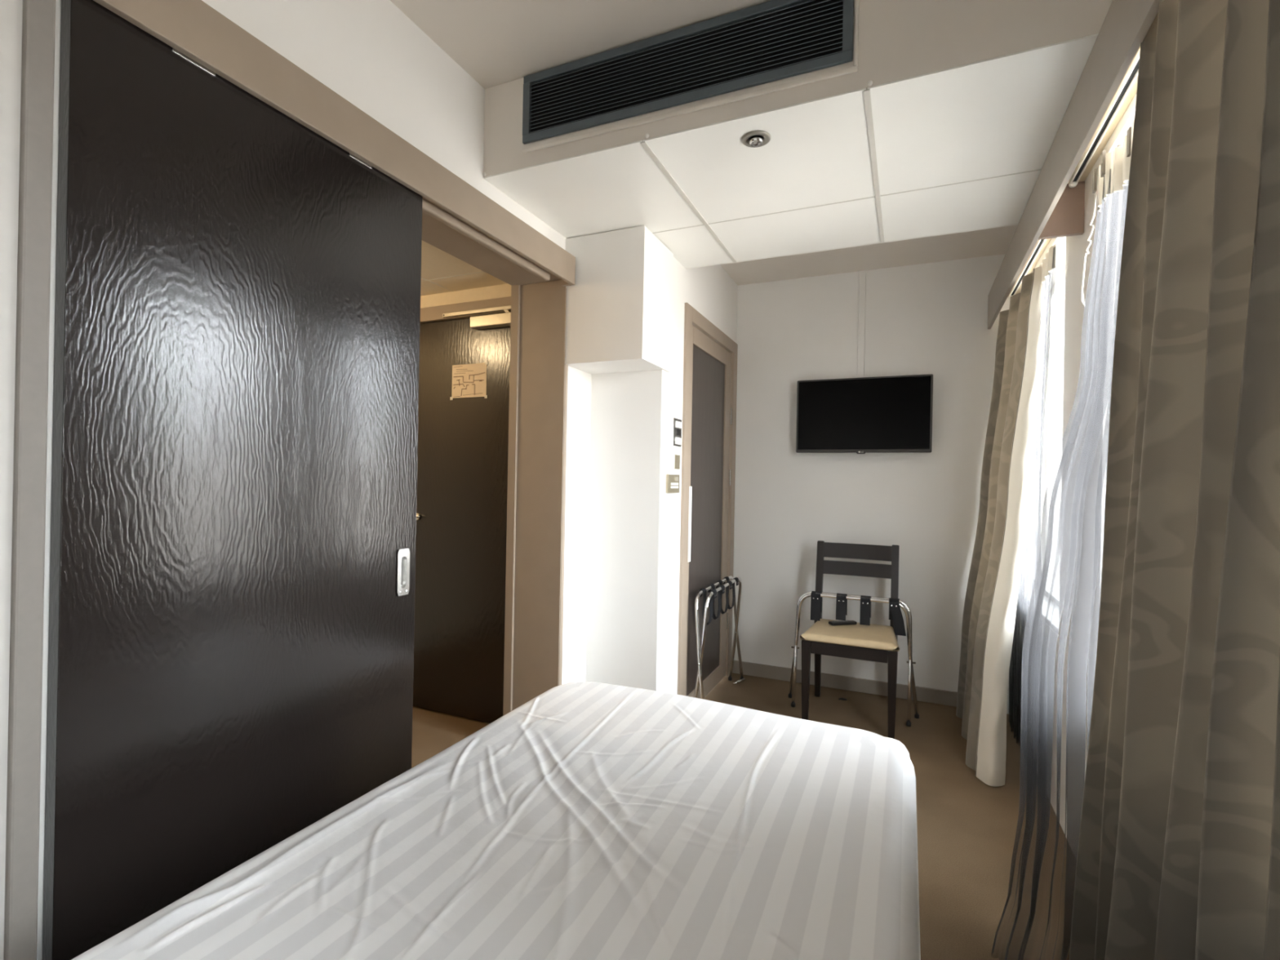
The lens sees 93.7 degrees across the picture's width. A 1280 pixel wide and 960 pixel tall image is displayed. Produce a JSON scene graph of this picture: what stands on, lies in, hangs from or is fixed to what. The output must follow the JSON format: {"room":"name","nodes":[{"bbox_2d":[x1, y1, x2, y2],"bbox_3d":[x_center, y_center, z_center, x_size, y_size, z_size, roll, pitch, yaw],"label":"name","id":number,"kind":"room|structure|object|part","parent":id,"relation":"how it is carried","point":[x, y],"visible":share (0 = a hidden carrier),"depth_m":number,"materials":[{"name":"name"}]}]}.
{"room":"hotel room","nodes":[
{"label":"hotel room","id":0,"kind":"room"},
{"bbox_2d":[0,0,22,959],"bbox_3d":[-1.099,-0.093,0.766,0.110,2.567,0.402,1,0,24],"label":"wall","id":1,"kind":"structure","parent":0,"point":[11,11],"depth_m":0.92,"materials":[{"name":"paint"}]},
{"bbox_2d":[3,0,55,959],"bbox_3d":[-1.004,-0.091,0.964,0.122,2.566,0.036,1,0,24],"label":"trim","id":2,"kind":"structure","parent":1,"relation":"attached to","point":[38,16],"depth_m":0.94,"materials":[{"name":"paint"}]},
{"bbox_2d":[36,0,591,959],"bbox_3d":[-0.943,-0.090,1.375,0.100,2.567,3.241,1,0,24],"label":"wall","id":3,"kind":"structure","parent":0,"point":[369,53],"depth_m":1.74,"materials":[{"name":"paint"}]},
{"bbox_2d":[42,0,422,959],"bbox_3d":[-0.848,0.158,1.419,0.042,2.050,0.823,1,0,24],"label":"door","id":4,"kind":"structure","parent":3,"relation":"in","point":[237,304],"depth_m":1.26,"materials":[{"name":"black wood"}]},
{"bbox_3d":[-0.902,-0.855,1.216,0.002,0.026,0.080,1,0,24],"label":"hanger plate","id":5,"kind":"part","parent":4,"relation":"part of","materials":[{"name":"metal"}]},
{"bbox_3d":[-0.737,-0.852,1.585,0.002,0.026,0.070,1,0,24],"label":"hanger plate","id":6,"kind":"part","parent":4,"relation":"part of","materials":[{"name":"metal"}]},
{"bbox_3d":[-0.690,0.267,1.742,0.012,0.134,0.045,1,0,24],"label":"flush handle","id":7,"kind":"part","parent":4,"relation":"part of","materials":[{"name":"metal"}]},
{"bbox_2d":[93,0,575,286],"bbox_3d":[-0.656,-0.900,1.786,0.060,0.119,1.734,1,0,24],"label":"trim","id":8,"kind":"structure","parent":3,"relation":"attached to","point":[193,28],"depth_m":1.45,"materials":[{"name":"beige paint"}]},
{"bbox_2d":[422,199,550,280],"bbox_3d":[-0.530,-0.839,2.142,0.028,0.030,0.734,1,0,24],"label":"trim","id":9,"kind":"structure","parent":3,"relation":"attached to","point":[428,208],"depth_m":2.07,"materials":[{"name":"beige paint"}]},
{"bbox_2d":[422,196,560,285],"bbox_3d":[-0.790,-0.884,1.891,0.266,0.012,1.674,1,0,24],"label":"trim","id":10,"kind":"structure","parent":3,"relation":"attached to","point":[435,233],"depth_m":2.31,"materials":[{"name":"beige paint"}]},
{"bbox_2d":[559,306,568,684],"bbox_3d":[-0.336,0.188,2.608,0.012,2.036,0.022,1,0,24],"label":"trim","id":11,"kind":"structure","parent":3,"relation":"attached to","point":[566,365],"depth_m":2.60,"materials":[{"name":"beige paint"}]},
{"bbox_2d":[420,240,507,296],"bbox_3d":[-1.666,-1.000,1.840,1.625,0.060,2.785,1,0,24],"label":"ceiling","id":12,"kind":"structure","parent":0,"point":[436,263],"depth_m":2.79,"materials":[{"name":"paint"}]},
{"bbox_2d":[420,284,511,308],"bbox_3d":[-1.088,0.068,3.178,1.625,2.250,0.152,1,0,24],"label":"wall","id":13,"kind":"structure","parent":0,"point":[504,290],"depth_m":3.01,"materials":[{"name":"paint"}]},
{"bbox_2d":[421,271,482,291],"bbox_3d":[-1.421,-0.964,2.826,1.119,0.001,1.326,1,0,-40],"label":"trim","id":14,"kind":"structure","parent":13,"relation":"attached to","point":[478,272],"depth_m":2.85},
{"bbox_2d":[413,296,511,723],"bbox_3d":[-1.021,0.152,3.067,0.980,2.083,0.095,1,0,24],"label":"door","id":15,"kind":"structure","parent":13,"relation":"in","point":[462,460],"depth_m":3.02,"materials":[{"name":"black stained oak"},{"name":"metal"}]},
{"bbox_3d":[-1.214,0.190,3.130,0.128,0.036,0.055,1,0,24],"label":"lever handle","id":16,"kind":"part","parent":15,"relation":"part of","materials":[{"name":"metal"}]},
{"bbox_2d":[449,361,488,399],"bbox_3d":[-0.857,-0.496,3.006,0.232,0.182,0.002,1,0,24],"label":"notice","id":17,"kind":"object","parent":15,"relation":"attached to","point":[468,380],"visible":1,"depth_m":3.00,"materials":[{"name":"paper"}]},
{"bbox_3d":[-0.798,-0.827,2.950,0.430,0.018,0.018,1,0,24],"label":"slide arm","id":18,"kind":"part","parent":15,"relation":"part of","materials":[{"name":"silver metal"}]},
{"bbox_2d":[390,0,771,88],"bbox_3d":[-0.217,-1.401,0.599,2.015,0.080,2.593,1,0,24],"label":"ceiling","id":19,"kind":"structure","parent":0,"point":[496,42],"depth_m":1.80,"materials":[{"name":"paint"}]},
{"bbox_2d":[564,225,673,373],"bbox_3d":[-0.089,-0.769,2.675,0.374,0.543,0.330,1,0,24],"label":"wall","id":20,"kind":"structure","parent":0,"point":[619,308],"depth_m":2.53,"materials":[{"name":"paint"}]},
{"bbox_2d":[502,280,566,715],"bbox_3d":[-0.467,0.167,2.644,0.277,2.074,0.018,1,0,24],"label":"trim","id":21,"kind":"structure","parent":20,"relation":"attached to","point":[538,310],"depth_m":2.65,"materials":[{"name":"beige paint"}]},
{"bbox_2d":[585,369,666,691],"bbox_3d":[-0.112,0.083,2.803,0.460,2.255,0.050,1,0,24],"label":"wall","id":22,"kind":"structure","parent":0,"point":[628,416],"depth_m":2.75,"materials":[{"name":"paint"}]},
{"bbox_2d":[660,257,737,694],"bbox_3d":[0.328,-0.014,3.293,0.060,2.467,1.202,1,0,24],"label":"wall","id":23,"kind":"structure","parent":0,"point":[710,291],"depth_m":2.88,"materials":[{"name":"paint"}]},
{"bbox_2d":[665,474,679,493],"bbox_3d":[0.156,0.017,2.817,0.016,0.087,0.152,1,0,24],"label":"light switch","id":24,"kind":"object","parent":23,"relation":"attached to","point":[673,481],"visible":1,"depth_m":2.80,"materials":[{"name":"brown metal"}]},
{"bbox_2d":[671,452,679,470],"bbox_3d":[0.170,-0.089,2.847,0.013,0.082,0.087,1,0,24],"label":"card slot","id":25,"kind":"object","parent":23,"relation":"attached to","point":[675,460],"visible":1,"depth_m":2.83,"materials":[{"name":"white plastic"}]},
{"bbox_2d":[671,417,681,447],"bbox_3d":[0.177,-0.226,2.858,0.013,0.132,0.110,1,0,24],"label":"thermostat","id":26,"kind":"object","parent":23,"relation":"attached to","point":[676,423],"visible":1,"depth_m":2.84,"materials":[{"name":"plastic"}]},
{"bbox_2d":[677,302,737,698],"bbox_3d":[0.374,0.178,3.381,0.069,2.085,0.953,1,0,24],"label":"door","id":27,"kind":"structure","parent":23,"relation":"in","point":[709,355],"depth_m":3.34,"materials":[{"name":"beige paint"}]},
{"bbox_3d":[0.252,0.225,3.059,0.004,0.385,0.048,1,0,24],"label":"pull plate","id":28,"kind":"part","parent":27,"relation":"part of","materials":[{"name":"white paint"}]},
{"bbox_3d":[0.361,0.211,3.360,0.022,1.818,0.615,1,0,24],"label":"panel","id":29,"kind":"part","parent":27,"relation":"part of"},
{"bbox_2d":[411,672,1070,959],"bbox_3d":[-0.437,1.244,1.833,4.150,0.080,4.712,1,0,24],"label":"floor","id":30,"kind":"structure","parent":0,"point":[966,826],"depth_m":2.20,"materials":[{"name":"brown carpet"}]},
{"bbox_2d":[693,575,745,699],"bbox_3d":[0.451,0.895,3.333,0.106,0.652,0.767,1,0,24],"label":"luggage rack","id":31,"kind":"object","parent":30,"relation":"on","point":[720,589],"visible":0.96,"depth_m":3.24,"materials":[{"name":"silver metal"}]},
{"bbox_2d":[567,681,910,758],"bbox_3d":[-0.181,0.939,0.896,1.066,0.538,2.041,1,0,24],"label":"bed","id":32,"kind":"object","parent":30,"relation":"on","point":[900,744],"visible":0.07,"depth_m":1.57,"materials":[{"name":"white striped cotton fabric"}]},
{"bbox_2d":[71,681,920,959],"bbox_3d":[-0.184,0.842,0.898,1.100,0.392,2.084,1,0,24],"label":"sheet","id":33,"kind":"object","parent":32,"relation":"on","point":[587,820],"visible":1,"depth_m":1.05,"materials":[{"name":"fabric"}]},
{"bbox_2d":[800,540,899,738],"bbox_3d":[1.108,0.792,3.132,0.458,0.885,0.521,1,0,24],"label":"dining chair","id":34,"kind":"object","parent":30,"relation":"on","point":[872,642],"visible":0.92,"depth_m":3.05,"materials":[{"name":"brown wood"}]},
{"bbox_3d":[0.833,1.016,3.016,0.044,0.425,0.045,1,0,24],"label":"leg","id":35,"kind":"part","parent":34,"relation":"part of","materials":[{"name":"brown wood"}]},
{"bbox_3d":[1.014,0.790,3.404,0.037,0.885,0.092,1,0,24],"label":"leg","id":36,"kind":"part","parent":34,"relation":"part of","materials":[{"name":"brown wood"}]},
{"bbox_2d":[828,620,857,625],"bbox_3d":[1.073,0.755,3.177,0.150,0.018,0.040,1,0,-14],"label":"remote control","id":37,"kind":"object","parent":34,"relation":"on","point":[836,622],"visible":1,"depth_m":3.16,"materials":[{"name":"black plastic"}]},
{"bbox_3d":[1.017,0.837,2.931,0.356,0.060,0.024,1,0,24],"label":"seat rail","id":38,"kind":"part","parent":34,"relation":"part of","materials":[{"name":"brown wood"}]},
{"bbox_3d":[1.089,0.786,3.089,0.458,0.040,0.427,1,0,24],"label":"seat","id":39,"kind":"part","parent":34,"relation":"part of","materials":[{"name":"beige plastic"}]},
{"bbox_3d":[1.198,1.023,2.853,0.044,0.425,0.045,1,0,24],"label":"leg","id":40,"kind":"part","parent":34,"relation":"part of","materials":[{"name":"brown wood"}]},
{"bbox_3d":[1.373,0.797,3.244,0.037,0.885,0.092,1,0,24],"label":"leg","id":41,"kind":"part","parent":34,"relation":"part of","materials":[{"name":"brown wood"}]},
{"bbox_2d":[788,591,919,726],"bbox_3d":[1.125,0.924,3.201,0.673,0.620,0.156,1,0,24],"label":"luggage rack","id":42,"kind":"object","parent":30,"relation":"on","point":[895,604],"visible":1,"depth_m":3.16,"materials":[{"name":"silver metal"}]},
{"bbox_2d":[484,33,1098,269],"bbox_3d":[0.543,-1.137,2.213,1.895,0.215,1.099,1,0,24],"label":"ceiling","id":43,"kind":"structure","parent":0,"point":[966,148],"depth_m":2.01,"materials":[{"name":"white paint"}]},
{"bbox_3d":[-0.140,-1.048,2.266,0.604,0.004,0.640,1,0,24],"label":"ceiling panel","id":44,"kind":"part","parent":43,"relation":"part of","materials":[{"name":"white paint"}]},
{"bbox_3d":[0.082,-1.043,2.763,0.604,0.004,0.441,1,0,24],"label":"ceiling panel","id":45,"kind":"part","parent":43,"relation":"part of","materials":[{"name":"white paint"}]},
{"bbox_2d":[742,130,770,147],"bbox_3d":[0.352,-1.028,1.821,0.086,0.016,0.086,1,0,24],"label":"recessed light","id":46,"kind":"object","parent":43,"relation":"in","point":[754,139],"visible":1,"depth_m":1.81,"materials":[{"name":"metal"}]},
{"bbox_3d":[0.433,-1.037,2.010,0.644,0.004,0.640,1,0,24],"label":"ceiling panel","id":47,"kind":"part","parent":43,"relation":"part of","materials":[{"name":"white paint"}]},
{"bbox_3d":[0.655,-1.032,2.507,0.644,0.004,0.441,1,0,24],"label":"ceiling panel","id":48,"kind":"part","parent":43,"relation":"part of","materials":[{"name":"white paint"}]},
{"bbox_2d":[720,224,1017,285],"bbox_3d":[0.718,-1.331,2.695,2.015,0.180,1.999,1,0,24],"label":"trim","id":49,"kind":"structure","parent":43,"relation":"attached to","point":[994,241],"depth_m":3.31,"materials":[{"name":"paint"}]},
{"bbox_3d":[1.243,-1.022,2.245,0.635,0.004,0.441,1,0,24],"label":"ceiling panel","id":50,"kind":"part","parent":43,"relation":"part of","materials":[{"name":"white paint"}]},
{"bbox_3d":[1.021,-1.026,1.748,0.635,0.004,0.640,1,0,24],"label":"ceiling panel","id":51,"kind":"part","parent":43,"relation":"part of","materials":[{"name":"white paint"}]},
{"bbox_2d":[483,0,1112,177],"bbox_3d":[0.332,-1.196,1.739,1.895,0.308,0.060,1,0,24],"label":"ceiling bulkhead","id":52,"kind":"structure","parent":0,"point":[898,39],"depth_m":1.57,"materials":[{"name":"paint"}]},
{"bbox_2d":[522,0,853,144],"bbox_3d":[0.088,-1.236,1.809,1.050,0.224,0.012,1,0,24],"label":"air vent","id":53,"kind":"object","parent":52,"relation":"in","point":[759,44],"visible":1,"depth_m":1.78,"materials":[{"name":"grey metal"}]},
{"bbox_2d":[522,0,858,153],"bbox_3d":[0.093,-1.222,1.808,1.065,0.259,0.009,1,0,24],"label":"trim","id":54,"kind":"structure","parent":52,"relation":"attached to","point":[855,68],"depth_m":1.74,"materials":[{"name":"paint"}]},
{"bbox_2d":[866,80,872,85],"bbox_3d":[0.605,-1.045,1.580,0.013,0.013,0.007,1,0,24],"label":"cap","id":55,"kind":"object","parent":52,"relation":"attached to","point":[869,82],"visible":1,"depth_m":1.58,"materials":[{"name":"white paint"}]},
{"bbox_2d":[732,253,1012,714],"bbox_3d":[1.304,-0.045,3.571,1.615,2.567,0.100,1,0,24],"label":"wall","id":56,"kind":"structure","parent":0,"point":[926,318],"depth_m":3.51,"materials":[{"name":"paint"}]},
{"bbox_2d":[732,660,957,706],"bbox_3d":[1.273,1.198,3.510,1.497,0.080,0.014,1,0,24],"label":"baseboard","id":57,"kind":"structure","parent":56,"relation":"attached to","point":[939,696],"depth_m":3.52,"materials":[{"name":"paint"}]},
{"bbox_2d":[857,270,866,377],"bbox_3d":[1.299,-0.908,3.518,0.039,0.638,0.016,1,0,24],"label":"cable cover","id":58,"kind":"object","parent":56,"relation":"attached to","point":[862,273],"visible":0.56,"depth_m":3.51,"materials":[{"name":"paint"}]},
{"bbox_2d":[795,373,933,453],"bbox_3d":[1.287,-0.369,3.478,0.732,0.438,0.091,1,0,24],"label":"television","id":59,"kind":"object","parent":56,"relation":"attached to","point":[880,414],"visible":1,"depth_m":3.43,"materials":[{"name":"black plastic"}]},
{"bbox_2d":[1011,93,1136,838],"bbox_3d":[1.235,-0.049,1.142,0.278,2.567,4.592,1,0,24],"label":"wall","id":60,"kind":"structure","parent":0,"point":[1071,250],"depth_m":1.98,"materials":[{"name":"paint"}]},
{"bbox_2d":[1024,269,1065,634],"bbox_3d":[1.834,-0.183,2.611,0.165,1.540,0.900,1,0,24],"label":"window","id":61,"kind":"structure","parent":60,"relation":"in","point":[1055,361],"depth_m":2.96,"materials":[{"name":"glass"}]},
{"bbox_3d":[1.793,0.577,2.622,0.105,0.020,0.900,1,0,24],"label":"sill","id":62,"kind":"part","parent":61,"relation":"part of","materials":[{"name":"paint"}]},
{"bbox_3d":[1.882,-0.182,2.589,0.060,1.540,0.900,1,0,24],"label":"frame","id":63,"kind":"part","parent":61,"relation":"part of","materials":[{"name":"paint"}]},
{"bbox_3d":[1.969,-0.180,2.783,0.006,1.450,0.385,1,0,24],"label":"pane","id":64,"kind":"part","parent":61,"relation":"part of","materials":[{"name":"clear glass"}]},
{"bbox_2d":[987,0,1164,328],"bbox_3d":[1.039,-0.926,1.183,0.141,0.188,4.488,1,0,24],"label":"pelmet","id":65,"kind":"object","parent":60,"relation":"attached to","point":[1053,209],"visible":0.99,"depth_m":1.64,"materials":[{"name":"paint"}]},
{"bbox_2d":[1008,239,1045,298],"bbox_3d":[1.717,-0.977,2.618,0.024,0.024,1.244,1,0,24],"label":"track","id":66,"kind":"object","parent":65,"relation":"attached to","point":[1039,243],"visible":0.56,"depth_m":2.74,"materials":[{"name":"white plastic"}]},
{"bbox_2d":[955,266,1042,786],"bbox_3d":[1.661,0.181,2.803,0.256,2.114,0.882,1,0,24],"label":"drape","id":67,"kind":"object","parent":66,"relation":"hanging from","point":[989,611],"visible":0.97,"depth_m":2.54,"materials":[{"name":"beige fabric"}]},
{"bbox_2d":[1008,242,1057,786],"bbox_3d":[1.714,0.165,2.650,0.048,2.110,0.861,1,0,26],"label":"sheer curtain","id":68,"kind":"object","parent":66,"relation":"hanging from","point":[1029,564],"visible":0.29,"depth_m":2.42,"materials":[{"name":"grey fabric"}]},
{"bbox_2d":[1068,48,1140,306],"bbox_3d":[0.899,-0.769,0.813,0.040,0.475,2.604,1,0,24],"label":"track","id":69,"kind":"object","parent":65,"relation":"attached to","point":[1131,74],"visible":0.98,"depth_m":1.68,"materials":[{"name":"white plastic"}]},
{"bbox_2d":[991,119,1134,959],"bbox_3d":[0.796,0.172,0.812,0.279,2.097,1.942,1,0,21],"label":"sheer curtain","id":70,"kind":"object","parent":69,"relation":"hanging from","point":[1038,656],"visible":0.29,"depth_m":1.55,"materials":[{"name":"grey fabric"}]},
{"bbox_3d":[1.292,-0.689,1.731,0.012,0.239,0.125,1,0,24],"label":"cord","id":71,"kind":"part","parent":69,"relation":"part of","materials":[{"name":"white plastic"}]},
{"bbox_3d":[0.909,-0.998,0.808,0.020,0.016,2.600,1,0,24],"label":"rail","id":72,"kind":"part","parent":69,"relation":"part of","materials":[{"name":"white plastic"}]},
{"bbox_2d":[1069,0,1279,959],"bbox_3d":[0.781,0.123,0.774,0.129,2.175,1.534,1,0,24],"label":"drape","id":73,"kind":"object","parent":69,"relation":"hanging from","point":[1178,858],"visible":1,"depth_m":0.93,"materials":[{"name":"beige fabric"}]}
]}

